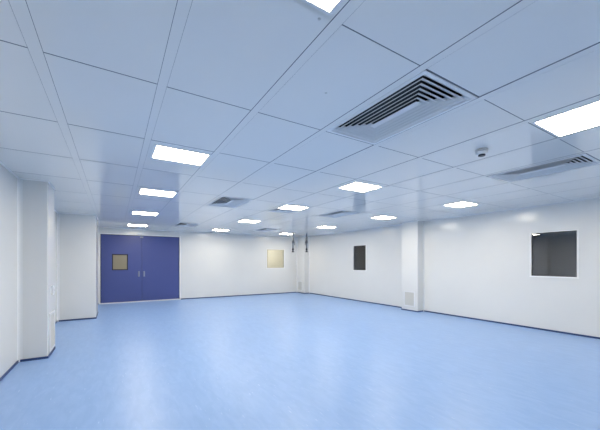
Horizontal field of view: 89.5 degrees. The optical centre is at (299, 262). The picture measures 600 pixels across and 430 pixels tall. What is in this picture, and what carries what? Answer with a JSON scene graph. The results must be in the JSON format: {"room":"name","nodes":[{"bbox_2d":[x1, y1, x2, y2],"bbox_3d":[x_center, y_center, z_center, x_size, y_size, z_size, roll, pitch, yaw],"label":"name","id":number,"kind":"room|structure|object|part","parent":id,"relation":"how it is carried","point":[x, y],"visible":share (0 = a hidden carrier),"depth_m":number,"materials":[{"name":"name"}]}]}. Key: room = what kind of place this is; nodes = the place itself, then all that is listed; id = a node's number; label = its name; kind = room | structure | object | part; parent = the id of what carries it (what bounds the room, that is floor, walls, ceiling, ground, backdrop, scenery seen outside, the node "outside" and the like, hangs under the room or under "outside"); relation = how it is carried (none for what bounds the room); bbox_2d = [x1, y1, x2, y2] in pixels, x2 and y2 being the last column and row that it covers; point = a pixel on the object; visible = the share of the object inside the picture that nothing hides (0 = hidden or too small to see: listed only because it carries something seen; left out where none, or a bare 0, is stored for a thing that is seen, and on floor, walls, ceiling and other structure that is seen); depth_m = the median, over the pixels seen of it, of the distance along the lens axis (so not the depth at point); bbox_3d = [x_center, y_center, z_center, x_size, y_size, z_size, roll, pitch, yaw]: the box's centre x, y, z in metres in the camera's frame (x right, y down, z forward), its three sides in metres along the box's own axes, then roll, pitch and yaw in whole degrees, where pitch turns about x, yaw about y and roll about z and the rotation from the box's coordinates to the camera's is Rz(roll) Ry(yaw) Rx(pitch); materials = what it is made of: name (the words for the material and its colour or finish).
{"room":"clean room","nodes":[
{"label":"clean room","id":0,"kind":"room"},
{"bbox_2d":[0,164,56,377],"bbox_3d":[-4.458,0.122,4.598,0.120,2.996,15.940,0,0,-31],"label":"wall","id":1,"kind":"structure","parent":0,"point":[8,181],"depth_m":4.48,"materials":[{"name":"white paint"}]},
{"bbox_2d":[0,313,97,380],"bbox_3d":[-4.028,1.601,4.862,0.890,0.038,15.700,0,0,-31],"label":"baseboard","id":2,"kind":"structure","parent":1,"relation":"attached to","point":[51,352],"depth_m":5.05,"materials":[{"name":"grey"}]},
{"bbox_2d":[23,180,54,358],"bbox_3d":[-4.608,0.122,5.316,0.375,2.996,0.680,0,0,-31],"label":"column","id":3,"kind":"structure","parent":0,"point":[38,197],"depth_m":5.05,"materials":[{"name":"white paint"}]},
{"bbox_2d":[17,178,22,361],"bbox_3d":[-4.552,0.122,4.919,0.055,2.996,0.055,0,0,-31],"label":"trim","id":4,"kind":"structure","parent":3,"relation":"attached to","point":[19,181],"depth_m":4.93,"materials":[{"name":"white"}]},
{"bbox_2d":[0,161,97,218],"bbox_3d":[-3.411,-1.368,3.862,0.896,0.016,13.350,0,0,-31],"label":"trim","id":5,"kind":"structure","parent":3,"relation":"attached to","point":[1,163],"depth_m":5.04,"materials":[{"name":"white metal"}]},
{"bbox_2d":[49,310,54,351],"bbox_3d":[-4.465,1.220,5.456,0.014,0.670,0.510,0,0,-31],"label":"air vent","id":6,"kind":"object","parent":3,"relation":"in","point":[52,314],"visible":1,"depth_m":5.40,"materials":[{"name":"white metal"}]},
{"bbox_2d":[60,213,97,319],"bbox_3d":[-6.594,0.122,9.042,0.880,2.996,1.190,0,0,-31],"label":"wall","id":7,"kind":"structure","parent":0,"point":[78,233],"depth_m":8.55,"materials":[{"name":"white paint"}]},
{"bbox_2d":[57,213,59,319],"bbox_3d":[-6.621,0.122,8.296,0.055,2.996,0.055,0,0,-31],"label":"trim","id":8,"kind":"structure","parent":7,"relation":"attached to","point":[58,214],"depth_m":8.31,"materials":[{"name":"white"}]},
{"bbox_2d":[98,228,295,302],"bbox_3d":[-4.232,0.122,14.013,10.100,2.996,0.120,0,0,-31],"label":"wall","id":9,"kind":"structure","parent":0,"point":[212,264],"depth_m":14.45,"materials":[{"name":"white paint"}]},
{"bbox_2d":[99,233,180,303],"bbox_3d":[-6.551,0.228,12.566,3.015,2.785,0.166,0,0,-31],"label":"door","id":10,"kind":"structure","parent":9,"relation":"in","point":[132,267],"depth_m":12.46,"materials":[{"name":"blue metal"}]},
{"bbox_3d":[-7.223,-0.020,12.147,0.551,0.640,0.044,0,0,-31],"label":"vision panel frame","id":11,"kind":"part","parent":10,"relation":"part of","materials":[{"name":"grey plastic"}]},
{"bbox_3d":[-7.224,-0.020,12.149,0.481,0.570,0.007,0,0,-31],"label":"vision panel","id":12,"kind":"part","parent":10,"relation":"part of","materials":[{"name":"clear glass"}]},
{"bbox_2d":[98,292,306,303],"bbox_3d":[-4.009,1.601,13.639,10.090,0.038,0.750,0,0,-31],"label":"baseboard","id":13,"kind":"structure","parent":9,"relation":"attached to","point":[284,292],"depth_m":14.77,"materials":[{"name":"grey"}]},
{"bbox_2d":[98,227,308,237],"bbox_3d":[-4.004,-1.368,13.639,10.100,0.016,0.756,0,0,-31],"label":"trim","id":14,"kind":"structure","parent":9,"relation":"attached to","point":[98,227],"depth_m":13.67,"materials":[{"name":"white metal"}]},
{"bbox_2d":[266,249,284,268],"bbox_3d":[-1.297,-0.205,15.807,1.060,1.010,0.126,0,0,-31],"label":"window","id":15,"kind":"structure","parent":9,"relation":"in","point":[266,249],"depth_m":15.76,"materials":[{"name":"white"}]},
{"bbox_2d":[0,0,599,236],"bbox_3d":[-0.101,-1.380,7.268,10.100,0.008,15.700,0,0,-31],"label":"ceiling","id":16,"kind":"structure","parent":0,"point":[89,89],"depth_m":2.60,"materials":[{"name":"grey"}]},
{"bbox_2d":[127,224,147,226],"bbox_3d":[-6.005,-1.404,11.197,0.654,0.064,0.522,0,0,-31],"label":"ceiling light","id":17,"kind":"object","parent":16,"relation":"attached to","point":[128,224],"visible":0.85,"depth_m":11.23,"materials":[{"name":"white plastic"}]},
{"bbox_2d":[131,211,158,215],"bbox_3d":[-4.340,-1.404,8.479,0.654,0.064,0.522,0,0,-31],"label":"ceiling light","id":18,"kind":"object","parent":16,"relation":"attached to","point":[133,212],"visible":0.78,"depth_m":8.49,"materials":[{"name":"white plastic"}]},
{"bbox_2d":[132,212,157,214],"bbox_3d":[-4.340,-1.381,8.479,0.614,0.007,0.482,0,0,-31],"label":"diffuser","id":19,"kind":"object","parent":18,"relation":"attached to","point":[140,213],"depth_m":8.49,"materials":[{"name":"white plastic"}]},
{"bbox_2d":[138,188,177,196],"bbox_3d":[-2.813,-1.404,5.985,0.654,0.064,0.522,0,0,-31],"label":"ceiling light","id":20,"kind":"object","parent":16,"relation":"attached to","point":[142,190],"visible":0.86,"depth_m":5.94,"materials":[{"name":"white plastic"}]},
{"bbox_2d":[151,144,210,165],"bbox_3d":[-1.543,-1.404,3.913,0.654,0.064,0.522,0,0,-31],"label":"ceiling light","id":21,"kind":"object","parent":16,"relation":"attached to","point":[160,152],"visible":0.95,"depth_m":3.89,"materials":[{"name":"white plastic"}]},
{"bbox_2d":[174,222,198,226],"bbox_3d":[-4.136,-1.456,11.029,0.690,0.169,1.177,0,0,-31],"label":"ceiling vent","id":22,"kind":"object","parent":16,"relation":"in","point":[179,223],"visible":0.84,"depth_m":11.22,"materials":[{"name":"white metal"}]},
{"bbox_2d":[208,196,251,207],"bbox_3d":[-1.629,-1.456,6.936,0.690,0.169,1.177,0,0,-31],"label":"ceiling vent","id":23,"kind":"object","parent":16,"relation":"in","point":[223,201],"visible":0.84,"depth_m":7.06,"materials":[{"name":"white metal"}]},
{"bbox_3d":[-1.629,-1.394,6.936,0.357,0.034,0.844,0,0,-31],"label":"louvre blade","id":24,"kind":"part","parent":23,"relation":"part of","materials":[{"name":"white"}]},
{"bbox_3d":[-1.629,-1.394,6.936,0.261,0.034,0.748,0,0,-31],"label":"louvre blade","id":25,"kind":"part","parent":23,"relation":"part of","materials":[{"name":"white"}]},
{"bbox_3d":[-1.629,-1.394,6.936,0.453,0.034,0.940,0,0,-31],"label":"louvre blade","id":26,"kind":"part","parent":23,"relation":"part of","materials":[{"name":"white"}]},
{"bbox_3d":[-1.629,-1.394,6.936,0.549,0.034,1.036,0,0,-31],"label":"louvre blade","id":27,"kind":"part","parent":23,"relation":"part of","materials":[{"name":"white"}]},
{"bbox_2d":[237,220,260,222],"bbox_3d":[-1.699,-1.404,10.097,0.654,0.064,0.522,0,0,-31],"label":"ceiling light","id":28,"kind":"object","parent":16,"relation":"attached to","point":[247,221],"visible":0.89,"depth_m":10.14,"materials":[{"name":"white plastic"}]},
{"bbox_2d":[253,228,277,231],"bbox_3d":[-1.424,-1.456,12.690,0.690,0.169,1.177,0,0,-31],"label":"ceiling vent","id":29,"kind":"object","parent":16,"relation":"in","point":[262,229],"visible":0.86,"depth_m":12.63,"materials":[{"name":"white metal"}]},
{"bbox_2d":[269,209,295,212],"bbox_3d":[-0.470,-1.456,8.065,0.658,0.169,0.437,0,0,-31],"label":"ceiling vent","id":30,"kind":"object","parent":16,"relation":"in","point":[272,210],"visible":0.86,"depth_m":8.12,"materials":[{"name":"white metal"}]},
{"bbox_2d":[292,233,294,251],"bbox_3d":[-0.321,-0.928,14.048,0.129,0.895,0.119,0,0,8],"label":"pipe","id":31,"kind":"object","parent":16,"relation":"hanging from","point":[293,242],"visible":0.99,"depth_m":14.02,"materials":[{"name":"silver metal"}]},
{"bbox_2d":[278,205,309,210],"bbox_3d":[-0.171,-1.404,7.603,0.654,0.064,0.522,0,0,-31],"label":"ceiling light","id":32,"kind":"object","parent":16,"relation":"attached to","point":[288,207],"visible":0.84,"depth_m":7.56,"materials":[{"name":"white plastic"}]},
{"bbox_2d":[281,205,306,209],"bbox_3d":[-0.171,-1.381,7.603,0.614,0.007,0.482,0,0,-31],"label":"diffuser","id":33,"kind":"object","parent":32,"relation":"attached to","point":[289,207],"depth_m":7.56,"materials":[{"name":"white plastic"}]},
{"bbox_2d":[299,0,343,15],"bbox_3d":[0.026,-1.404,1.297,0.654,0.064,0.522,0,0,-31],"label":"ceiling light","id":34,"kind":"object","parent":16,"relation":"attached to","point":[328,7],"visible":1,"depth_m":1.61,"materials":[{"name":"white plastic"}]},
{"bbox_2d":[310,0,337,10],"bbox_3d":[0.026,-1.381,1.297,0.614,0.007,0.482,0,0,-31],"label":"diffuser","id":35,"kind":"object","parent":34,"relation":"attached to","point":[320,5],"depth_m":1.62,"materials":[{"name":"white plastic"}]},
{"bbox_2d":[318,210,360,217],"bbox_3d":[1.083,-1.456,8.597,0.690,0.169,1.177,0,0,-31],"label":"ceiling vent","id":36,"kind":"object","parent":16,"relation":"in","point":[340,213],"visible":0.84,"depth_m":8.62,"materials":[{"name":"white metal"}]},
{"bbox_2d":[339,182,382,191],"bbox_3d":[1.098,-1.404,5.530,0.654,0.064,0.522,0,0,-31],"label":"ceiling light","id":37,"kind":"object","parent":16,"relation":"attached to","point":[356,186],"visible":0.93,"depth_m":5.55,"materials":[{"name":"white plastic"}]},
{"bbox_2d":[373,216,397,219],"bbox_3d":[2.562,-1.404,9.277,0.654,0.064,0.522,0,0,-31],"label":"ceiling light","id":38,"kind":"object","parent":16,"relation":"attached to","point":[378,217],"visible":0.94,"depth_m":9.24,"materials":[{"name":"white plastic"}]},
{"bbox_2d":[374,216,394,218],"bbox_3d":[2.562,-1.381,9.277,0.614,0.007,0.482,0,0,-31],"label":"diffuser","id":39,"kind":"object","parent":38,"relation":"attached to","point":[379,217],"depth_m":9.24,"materials":[{"name":"white plastic"}]},
{"bbox_2d":[327,70,477,144],"bbox_3d":[0.879,-1.456,2.842,0.690,0.169,1.177,0,0,-31],"label":"ceiling vent","id":40,"kind":"object","parent":16,"relation":"in","point":[425,96],"visible":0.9,"depth_m":2.80,"materials":[{"name":"white metal"}]},
{"bbox_3d":[0.879,-1.379,2.842,0.066,0.006,0.553,0,0,-31],"label":"plate","id":41,"kind":"part","parent":40,"relation":"part of","materials":[{"name":"white metal"}]},
{"bbox_3d":[0.879,-1.394,2.842,0.165,0.034,0.652,0,0,-31],"label":"louvre blade","id":42,"kind":"part","parent":40,"relation":"part of","materials":[{"name":"white metal"}]},
{"bbox_3d":[0.879,-1.394,2.842,0.261,0.034,0.748,0,0,-31],"label":"louvre blade","id":43,"kind":"part","parent":40,"relation":"part of","materials":[{"name":"white metal"}]},
{"bbox_3d":[0.879,-1.394,2.842,0.357,0.034,0.844,0,0,-31],"label":"louvre blade","id":44,"kind":"part","parent":40,"relation":"part of","materials":[{"name":"white metal"}]},
{"bbox_3d":[0.879,-1.394,2.842,0.453,0.034,0.940,0,0,-31],"label":"louvre blade","id":45,"kind":"part","parent":40,"relation":"part of","materials":[{"name":"white metal"}]},
{"bbox_2d":[443,202,479,207],"bbox_3d":[3.831,-1.404,7.204,0.654,0.064,0.522,0,0,-31],"label":"ceiling light","id":46,"kind":"object","parent":16,"relation":"attached to","point":[459,204],"visible":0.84,"depth_m":7.17,"materials":[{"name":"white plastic"}]},
{"bbox_2d":[446,202,476,206],"bbox_3d":[3.831,-1.381,7.204,0.614,0.007,0.482,0,0,-31],"label":"diffuser","id":47,"kind":"object","parent":46,"relation":"attached to","point":[460,204],"depth_m":7.17,"materials":[{"name":"white plastic"}]},
{"bbox_2d":[475,148,488,156],"bbox_3d":[2.212,-1.336,3.683,0.148,0.080,0.148,0,0,-31],"label":"smoke detector","id":48,"kind":"object","parent":16,"relation":"attached to","point":[481,152],"visible":1,"depth_m":3.64,"materials":[{"name":"white plastic"}]},
{"bbox_2d":[487,154,599,181],"bbox_3d":[3.591,-1.456,4.503,0.690,0.169,1.177,0,0,-31],"label":"ceiling vent","id":49,"kind":"object","parent":16,"relation":"in","point":[584,160],"visible":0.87,"depth_m":4.44,"materials":[{"name":"white metal"}]},
{"bbox_3d":[3.591,-1.379,4.503,0.066,0.006,0.553,0,0,-31],"label":"plate","id":50,"kind":"part","parent":49,"relation":"part of","materials":[{"name":"white metal"}]},
{"bbox_3d":[3.591,-1.394,4.503,0.165,0.034,0.652,0,0,-31],"label":"louvre blade","id":51,"kind":"part","parent":49,"relation":"part of","materials":[{"name":"white metal"}]},
{"bbox_3d":[3.591,-1.394,4.503,0.357,0.034,0.844,0,0,-31],"label":"louvre blade","id":52,"kind":"part","parent":49,"relation":"part of","materials":[{"name":"white metal"}]},
{"bbox_3d":[3.591,-1.394,4.503,0.453,0.034,0.940,0,0,-31],"label":"louvre blade","id":53,"kind":"part","parent":49,"relation":"part of","materials":[{"name":"white metal"}]},
{"bbox_3d":[3.591,-1.394,4.503,0.261,0.034,0.748,0,0,-31],"label":"louvre blade","id":54,"kind":"part","parent":49,"relation":"part of","materials":[{"name":"white metal"}]},
{"bbox_2d":[532,100,599,137],"bbox_3d":[2.691,-1.404,2.929,0.654,0.064,0.522,0,0,-31],"label":"ceiling light","id":55,"kind":"object","parent":16,"relation":"attached to","point":[587,116],"visible":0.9,"depth_m":2.95,"materials":[{"name":"white plastic"}]},
{"bbox_2d":[0,293,599,429],"bbox_3d":[-0.101,1.670,7.268,10.340,0.100,15.940,0,0,-31],"label":"floor","id":56,"kind":"structure","parent":0,"point":[282,361],"depth_m":4.42,"materials":[{"name":"blue plastic"}]},
{"bbox_2d":[298,237,307,292],"bbox_3d":[0.166,0.122,16.203,0.310,2.996,0.740,0,0,-31],"label":"wall","id":57,"kind":"structure","parent":0,"point":[302,255],"depth_m":15.91,"materials":[{"name":"white paint"}]},
{"bbox_2d":[296,237,297,291],"bbox_3d":[-0.168,0.122,16.400,0.055,2.996,0.055,0,0,-31],"label":"trim","id":58,"kind":"structure","parent":57,"relation":"attached to","point":[296,237],"depth_m":16.41,"materials":[{"name":"white"}]},
{"bbox_2d":[298,281,301,290],"bbox_3d":[0.002,1.230,16.161,0.014,0.510,0.440,0,0,-31],"label":"air vent","id":59,"kind":"object","parent":57,"relation":"in","point":[299,282],"visible":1,"depth_m":16.13,"materials":[{"name":"grey metal"}]},
{"bbox_2d":[308,237,309,292],"bbox_3d":[0.483,0.122,15.930,0.055,2.996,0.055,0,0,-31],"label":"trim","id":60,"kind":"structure","parent":57,"relation":"attached to","point":[308,237],"depth_m":15.94,"materials":[{"name":"white"}]},
{"bbox_2d":[402,221,422,310],"bbox_3d":[3.810,0.122,10.255,0.310,2.996,0.650,0,0,-31],"label":"column","id":61,"kind":"structure","parent":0,"point":[412,232],"depth_m":10.03,"materials":[{"name":"white paint"}]},
{"bbox_2d":[404,291,414,306],"bbox_3d":[3.671,1.215,10.170,0.014,0.510,0.440,0,0,-31],"label":"air vent","id":62,"kind":"object","parent":61,"relation":"in","point":[409,296],"visible":1,"depth_m":10.16,"materials":[{"name":"white metal"}]},
{"bbox_2d":[423,221,424,310],"bbox_3d":[4.103,0.122,10.021,0.055,2.996,0.055,0,0,-31],"label":"trim","id":63,"kind":"structure","parent":61,"relation":"attached to","point":[423,221],"depth_m":10.04,"materials":[{"name":"white"}]},
{"bbox_2d":[310,198,599,336],"bbox_3d":[4.257,0.122,9.937,0.120,2.996,15.940,0,0,-31],"label":"wall","id":64,"kind":"structure","parent":0,"point":[477,266],"depth_m":8.40,"materials":[{"name":"white paint"}]},
{"bbox_2d":[353,245,365,270],"bbox_3d":[2.544,-0.190,12.722,0.132,1.080,0.820,0,0,-31],"label":"window","id":65,"kind":"structure","parent":64,"relation":"in","point":[359,251],"depth_m":12.73,"materials":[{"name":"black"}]},
{"bbox_2d":[309,198,598,236],"bbox_3d":[4.260,-1.368,9.505,0.326,0.016,14.960,0,0,-31],"label":"trim","id":66,"kind":"structure","parent":64,"relation":"attached to","point":[593,198],"depth_m":8.40,"materials":[{"name":"white metal"}]},
{"bbox_2d":[310,293,599,338],"bbox_3d":[4.262,1.601,9.506,0.320,0.038,14.960,0,0,-31],"label":"baseboard","id":67,"kind":"structure","parent":64,"relation":"attached to","point":[310,293],"depth_m":8.42,"materials":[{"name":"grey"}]},
{"bbox_2d":[530,230,578,278],"bbox_3d":[5.975,-0.189,7.119,0.132,1.087,0.930,0,0,-31],"label":"window","id":68,"kind":"structure","parent":64,"relation":"in","point":[577,231],"depth_m":7.12,"materials":[{"name":"white metal"}]},
{"label":"outside","id":69,"kind":"structure","parent":0,"visible":0},
{"bbox_2d":[268,250,282,266],"bbox_3d":[-1.469,0.222,16.948,4.000,2.896,2.000,0,0,-31],"label":"wall","id":70,"kind":"structure","parent":69,"point":[275,257],"depth_m":18.09,"materials":[{"name":"white paint"}]},
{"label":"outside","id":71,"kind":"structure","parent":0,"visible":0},
{"bbox_2d":[534,231,575,275],"bbox_3d":[6.761,0.222,8.069,2.200,2.896,5.700,0,0,-31],"label":"wall","id":72,"kind":"structure","parent":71,"point":[554,253],"depth_m":8.89,"materials":[{"name":"grey paint"}]}
]}

